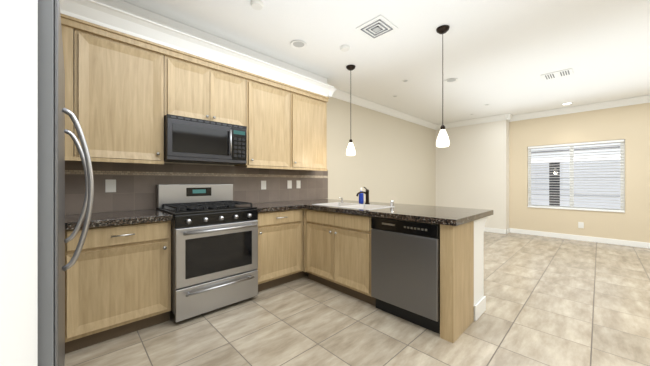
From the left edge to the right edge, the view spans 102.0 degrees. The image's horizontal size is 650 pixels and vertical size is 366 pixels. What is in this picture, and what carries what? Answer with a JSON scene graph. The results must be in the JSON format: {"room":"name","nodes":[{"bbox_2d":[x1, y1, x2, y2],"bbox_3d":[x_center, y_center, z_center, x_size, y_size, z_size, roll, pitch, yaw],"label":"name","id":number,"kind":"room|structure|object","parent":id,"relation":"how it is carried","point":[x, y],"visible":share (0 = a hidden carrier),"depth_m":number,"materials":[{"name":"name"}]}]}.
{"room":"kitchen","nodes":[
{"label":"kitchen","id":0,"kind":"room"},
{"bbox_2d":[0,0,37,365],"bbox_3d":[0.390,-0.175,-1.317,1.120,2.710,4.600,0,0,-44],"label":"wall","id":1,"kind":"structure","parent":0,"point":[18,182],"depth_m":0.48,"materials":[{"name":"white paint"}]},
{"bbox_2d":[95,0,326,83],"bbox_3d":[-1.316,-1.449,2.795,3.450,0.156,0.297,0,0,-44],"label":"wall","id":2,"kind":"structure","parent":0,"point":[150,15],"depth_m":2.66,"materials":[{"name":"paint"}]},
{"bbox_2d":[73,28,435,212],"bbox_3d":[0.116,-0.175,4.517,8.800,2.710,0.200,0,0,-44],"label":"wall","id":3,"kind":"structure","parent":0,"point":[393,158],"depth_m":5.28,"materials":[{"name":"beige paint"}]},
{"bbox_2d":[60,13,71,160],"bbox_3d":[-2.286,-0.714,1.853,0.745,1.042,0.314,0,0,-44],"label":"upper cabinet","id":4,"kind":"object","parent":3,"relation":"attached to","point":[66,22],"depth_m":1.97,"materials":[{"name":"brown wood"}]},
{"bbox_2d":[105,179,115,191],"bbox_3d":[-1.942,0.036,2.386,0.075,0.116,0.007,0,0,-44],"label":"electrical outlet","id":5,"kind":"object","parent":3,"relation":"attached to","point":[110,185],"depth_m":2.38,"materials":[{"name":"white plastic"}]},
{"bbox_2d":[72,17,167,163],"bbox_3d":[-1.794,-0.714,2.315,0.595,1.042,0.327,0,0,-44],"label":"upper cabinet","id":6,"kind":"object","parent":3,"relation":"attached to","point":[130,92],"depth_m":2.19,"materials":[{"name":"brown wood"}]},
{"bbox_2d":[59,0,335,97],"bbox_3d":[-1.231,-1.304,2.779,3.550,0.133,0.439,0,0,-44],"label":"crown molding","id":7,"kind":"structure","parent":6,"relation":"attached to","point":[101,14],"depth_m":2.44,"materials":[{"name":"white"}]},
{"bbox_2d":[65,160,327,213],"bbox_3d":[-1.309,0.119,3.005,3.750,0.622,0.009,0,0,-44],"label":"backsplash","id":8,"kind":"structure","parent":3,"relation":"attached to","point":[136,183],"depth_m":2.71,"materials":[{"name":"tile"}]},
{"bbox_2d":[168,47,247,128],"bbox_3d":[-1.285,-0.924,2.803,0.805,0.620,0.327,0,0,-44],"label":"upper cabinet","id":9,"kind":"object","parent":3,"relation":"attached to","point":[198,87],"depth_m":2.66,"materials":[{"name":"brown wood"}]},
{"bbox_2d":[164,114,246,164],"bbox_3d":[-1.255,-0.407,2.748,0.767,0.405,0.432,0,0,-44],"label":"microwave","id":10,"kind":"object","parent":9,"relation":"attached to","point":[192,140],"visible":1,"depth_m":2.58,"materials":[{"name":"grey metal"}]},
{"bbox_2d":[234,73,291,168],"bbox_3d":[-0.770,-0.714,3.297,0.612,1.042,0.327,0,0,-44],"label":"upper cabinet","id":11,"kind":"object","parent":3,"relation":"attached to","point":[269,131],"depth_m":3.18,"materials":[{"name":"brown wood"}]},
{"bbox_2d":[261,181,265,189],"bbox_3d":[-0.808,0.041,3.472,0.075,0.116,0.007,0,0,-44],"label":"electrical outlet","id":12,"kind":"object","parent":3,"relation":"attached to","point":[263,183],"depth_m":3.47,"materials":[{"name":"white plastic"}]},
{"bbox_2d":[287,180,291,188],"bbox_3d":[-0.505,0.036,3.763,0.075,0.116,0.007,0,0,-44],"label":"electrical outlet","id":13,"kind":"object","parent":3,"relation":"attached to","point":[289,182],"depth_m":3.76,"materials":[{"name":"white plastic"}]},
{"bbox_2d":[296,180,300,187],"bbox_3d":[-0.390,0.036,3.874,0.075,0.116,0.007,0,0,-44],"label":"electrical outlet","id":14,"kind":"object","parent":3,"relation":"attached to","point":[298,183],"depth_m":3.87,"materials":[{"name":"white plastic"}]},
{"bbox_2d":[292,86,327,168],"bbox_3d":[-0.312,-0.714,3.737,0.658,1.042,0.327,0,0,-44],"label":"upper cabinet","id":15,"kind":"object","parent":3,"relation":"attached to","point":[309,109],"depth_m":3.61,"materials":[{"name":"brown wood"}]},
{"bbox_2d":[332,88,438,129],"bbox_3d":[1.445,-1.470,5.584,4.397,0.115,0.094,0,0,-44],"label":"crown molding","id":16,"kind":"structure","parent":3,"relation":"attached to","point":[359,101],"depth_m":5.23,"materials":[{"name":"white"}]},
{"bbox_2d":[65,231,649,365],"bbox_3d":[2.469,1.240,2.063,8.800,0.120,7.000,0,0,-44],"label":"floor","id":17,"kind":"structure","parent":0,"point":[551,301],"depth_m":2.14,"materials":[{"name":"tile"}]},
{"bbox_2d":[38,0,93,365],"bbox_3d":[-1.360,0.300,0.853,0.918,1.760,0.905,0,0,-44],"label":"fridge","id":18,"kind":"object","parent":17,"relation":"on","point":[52,240],"visible":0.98,"depth_m":0.77,"materials":[{"name":"grey metal"}]},
{"bbox_2d":[65,219,172,353],"bbox_3d":[-1.723,0.749,2.191,0.649,0.862,0.607,0,0,-44],"label":"base cabinet","id":19,"kind":"object","parent":17,"relation":"on","point":[118,278],"depth_m":1.96,"materials":[{"name":"brown wood"}]},
{"bbox_2d":[65,209,172,230],"bbox_3d":[-1.961,0.293,1.942,1.337,0.046,0.637,0,0,-44],"label":"countertop","id":20,"kind":"structure","parent":19,"relation":"on","point":[117,218],"depth_m":2.04,"materials":[{"name":"brown stone"}]},
{"bbox_2d":[156,184,257,321],"bbox_3d":[-1.156,0.603,2.621,0.754,1.155,0.727,0,0,-44],"label":"range","id":21,"kind":"object","parent":17,"relation":"on","point":[214,246],"visible":1,"depth_m":2.40,"materials":[{"name":"silver metal"}]},
{"bbox_2d":[257,207,304,291],"bbox_3d":[-0.685,0.749,3.165,0.666,0.862,0.637,0,0,-44],"label":"base cabinet","id":22,"kind":"object","parent":17,"relation":"on","point":[281,234],"depth_m":2.96,"materials":[{"name":"brown wood"}]},
{"bbox_2d":[245,203,304,210],"bbox_3d":[-0.703,0.293,3.148,0.617,0.046,0.637,0,0,-44],"label":"countertop","id":23,"kind":"structure","parent":22,"relation":"on","point":[260,206],"depth_m":3.03,"materials":[{"name":"stone"}]},
{"bbox_2d":[305,211,404,305],"bbox_3d":[0.296,0.749,3.018,0.585,0.862,0.995,0,0,-44],"label":"base cabinet","id":24,"kind":"object","parent":17,"relation":"on","point":[337,247],"depth_m":2.76,"materials":[{"name":"brown wood"}]},
{"bbox_2d":[281,199,492,226],"bbox_3d":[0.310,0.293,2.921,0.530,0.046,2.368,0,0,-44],"label":"countertop","id":25,"kind":"structure","parent":24,"relation":"on","point":[416,214],"depth_m":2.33,"materials":[{"name":"stone"}]},
{"bbox_2d":[317,203,384,210],"bbox_3d":[0.301,0.363,3.005,0.465,0.194,0.840,0,0,-44],"label":"sink","id":26,"kind":"object","parent":25,"relation":"in","point":[364,206],"depth_m":3.12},
{"bbox_2d":[361,187,368,202],"bbox_3d":[0.502,0.165,3.226,0.060,0.210,0.101,0,0,-44],"label":"faucet","id":27,"kind":"object","parent":25,"relation":"on","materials":[{"name":"black metal"}]},
{"bbox_2d":[371,217,439,333],"bbox_3d":[0.846,0.752,2.405,0.590,0.856,0.612,0,0,-44],"label":"dishwasher","id":28,"kind":"object","parent":17,"relation":"on","point":[405,270],"visible":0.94,"depth_m":2.17,"materials":[{"name":"silver metal"}]},
{"bbox_2d":[122,0,649,124],"bbox_3d":[2.469,-1.590,2.063,8.800,0.120,7.000,0,0,-44],"label":"ceiling","id":29,"kind":"structure","parent":0,"point":[500,57],"depth_m":2.97,"materials":[{"name":"paint"}]},
{"bbox_2d":[250,0,263,9],"bbox_3d":[-0.582,-1.514,2.254,0.108,0.027,0.110,0,0,-44],"label":"smoke detector","id":30,"kind":"object","parent":29,"relation":"attached to","point":[257,4],"depth_m":2.24,"materials":[{"name":"white plastic"}]},
{"bbox_2d":[290,40,306,48],"bbox_3d":[-0.292,-1.522,2.920,0.180,0.009,0.180,0,0,-44],"label":"recessed light","id":31,"kind":"object","parent":29,"relation":"in","point":[297,44],"visible":0.98,"depth_m":2.92,"materials":[{"name":"white"}]},
{"bbox_2d":[340,45,349,51],"bbox_3d":[0.225,-1.514,2.987,0.108,0.027,0.110,0,0,-44],"label":"smoke detector","id":32,"kind":"object","parent":29,"relation":"attached to","point":[344,48],"depth_m":2.96,"materials":[{"name":"white plastic"}]},
{"bbox_2d":[346,65,354,155],"bbox_3d":[0.342,-0.940,3.487,0.124,1.175,0.124,0,0,-44],"label":"pendant light","id":33,"kind":"object","parent":29,"relation":"hanging from","point":[350,151],"visible":1,"depth_m":3.45,"materials":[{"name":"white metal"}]},
{"bbox_2d":[356,15,397,39],"bbox_3d":[0.514,-1.518,2.613,0.300,0.018,0.300,0,0,-44],"label":"ceiling vent","id":34,"kind":"object","parent":29,"relation":"in","point":[377,27],"visible":1,"depth_m":2.59,"materials":[{"name":"white metal"}]},
{"bbox_2d":[436,25,449,146],"bbox_3d":[1.172,-0.940,2.621,0.124,1.175,0.124,0,0,-44],"label":"pendant light","id":35,"kind":"object","parent":29,"relation":"hanging from","point":[442,139],"visible":1,"depth_m":2.60,"materials":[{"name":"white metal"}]},
{"bbox_2d":[445,78,457,82],"bbox_3d":[1.901,-1.522,3.956,0.180,0.009,0.180,0,0,-44],"label":"recessed light","id":36,"kind":"object","parent":29,"relation":"in","point":[452,80],"visible":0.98,"depth_m":3.96,"materials":[{"name":"white"}]},
{"bbox_2d":[541,68,572,80],"bbox_3d":[3.289,-1.522,3.736,0.260,0.010,0.330,0,0,-44],"label":"ceiling vent","id":37,"kind":"object","parent":29,"relation":"in","point":[557,74],"visible":0.98,"depth_m":3.72,"materials":[{"name":"white metal"}]},
{"bbox_2d":[436,120,508,229],"bbox_3d":[3.737,-0.175,6.736,0.500,2.710,1.610,0,0,-44],"label":"wall","id":38,"kind":"structure","parent":0,"point":[472,166],"depth_m":6.40,"materials":[{"name":"paint"}]},
{"bbox_2d":[438,113,511,128],"bbox_3d":[3.595,-1.470,6.451,0.094,0.115,1.590,0,0,-44],"label":"crown molding","id":39,"kind":"structure","parent":38,"relation":"attached to","point":[504,116],"depth_m":6.34,"materials":[{"name":"white"}]},
{"bbox_2d":[484,227,506,233],"bbox_3d":[3.564,1.130,6.542,0.011,0.100,1.597,0,0,-44],"label":"baseboard","id":40,"kind":"structure","parent":38,"relation":"attached to","point":[494,230],"depth_m":6.12,"materials":[{"name":"white wood"}]},
{"bbox_2d":[474,218,483,305],"bbox_3d":[0.555,0.749,3.176,0.272,0.862,2.337,0,0,-44],"label":"wall","id":41,"kind":"structure","parent":0,"point":[478,260],"depth_m":2.33,"materials":[{"name":"white paint"}]},
{"bbox_2d":[474,217,486,320],"bbox_3d":[0.614,0.751,3.212,0.407,0.858,2.339,0,0,-44],"label":"baseboard","id":42,"kind":"structure","parent":41,"relation":"attached to","point":[479,307],"depth_m":2.31,"materials":[{"name":"white wood"}]},
{"bbox_2d":[509,103,649,242],"bbox_3d":[6.130,-0.175,4.458,0.200,2.710,4.990,0,0,-44],"label":"wall","id":43,"kind":"structure","parent":0,"point":[630,125],"depth_m":5.21,"materials":[{"name":"beige paint"}]},
{"bbox_2d":[527,140,624,212],"bbox_3d":[5.107,-0.115,5.452,0.140,1.364,1.454,0,0,-44],"label":"window","id":44,"kind":"structure","parent":43,"relation":"in","point":[622,180],"depth_m":5.41,"materials":[{"name":"white"}]},
{"bbox_2d":[528,139,623,210],"bbox_3d":[5.093,-0.123,5.438,0.048,1.342,1.440,0,0,-44],"label":"window blinds","id":45,"kind":"object","parent":44,"relation":"attached to","point":[580,144],"visible":1,"depth_m":5.37,"materials":[{"name":"white plastic"}]},
{"bbox_2d":[507,95,649,121],"bbox_3d":[6.011,-1.470,4.344,0.124,0.115,4.984,0,0,-44],"label":"crown molding","id":46,"kind":"structure","parent":43,"relation":"attached to","point":[642,99],"depth_m":5.24,"materials":[{"name":"white"}]},
{"bbox_2d":[509,228,649,247],"bbox_3d":[6.052,1.130,4.383,0.011,0.100,4.984,0,0,-44],"label":"baseboard","id":47,"kind":"structure","parent":43,"relation":"attached to","point":[588,238],"depth_m":5.27,"materials":[{"name":"white wood"}]},
{"bbox_2d":[578,222,583,227],"bbox_3d":[5.166,0.871,5.314,0.005,0.120,0.080,0,0,-44],"label":"electrical outlet","id":48,"kind":"object","parent":43,"relation":"attached to","point":[580,224],"depth_m":5.31,"materials":[{"name":"white plastic"}]},
{"label":"outside","id":49,"kind":"structure","parent":0,"visible":0},
{"bbox_2d":[531,143,619,208],"bbox_3d":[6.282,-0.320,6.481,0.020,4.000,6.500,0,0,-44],"label":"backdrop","id":50,"kind":"structure","parent":49,"point":[605,197],"depth_m":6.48,"materials":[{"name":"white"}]}
]}

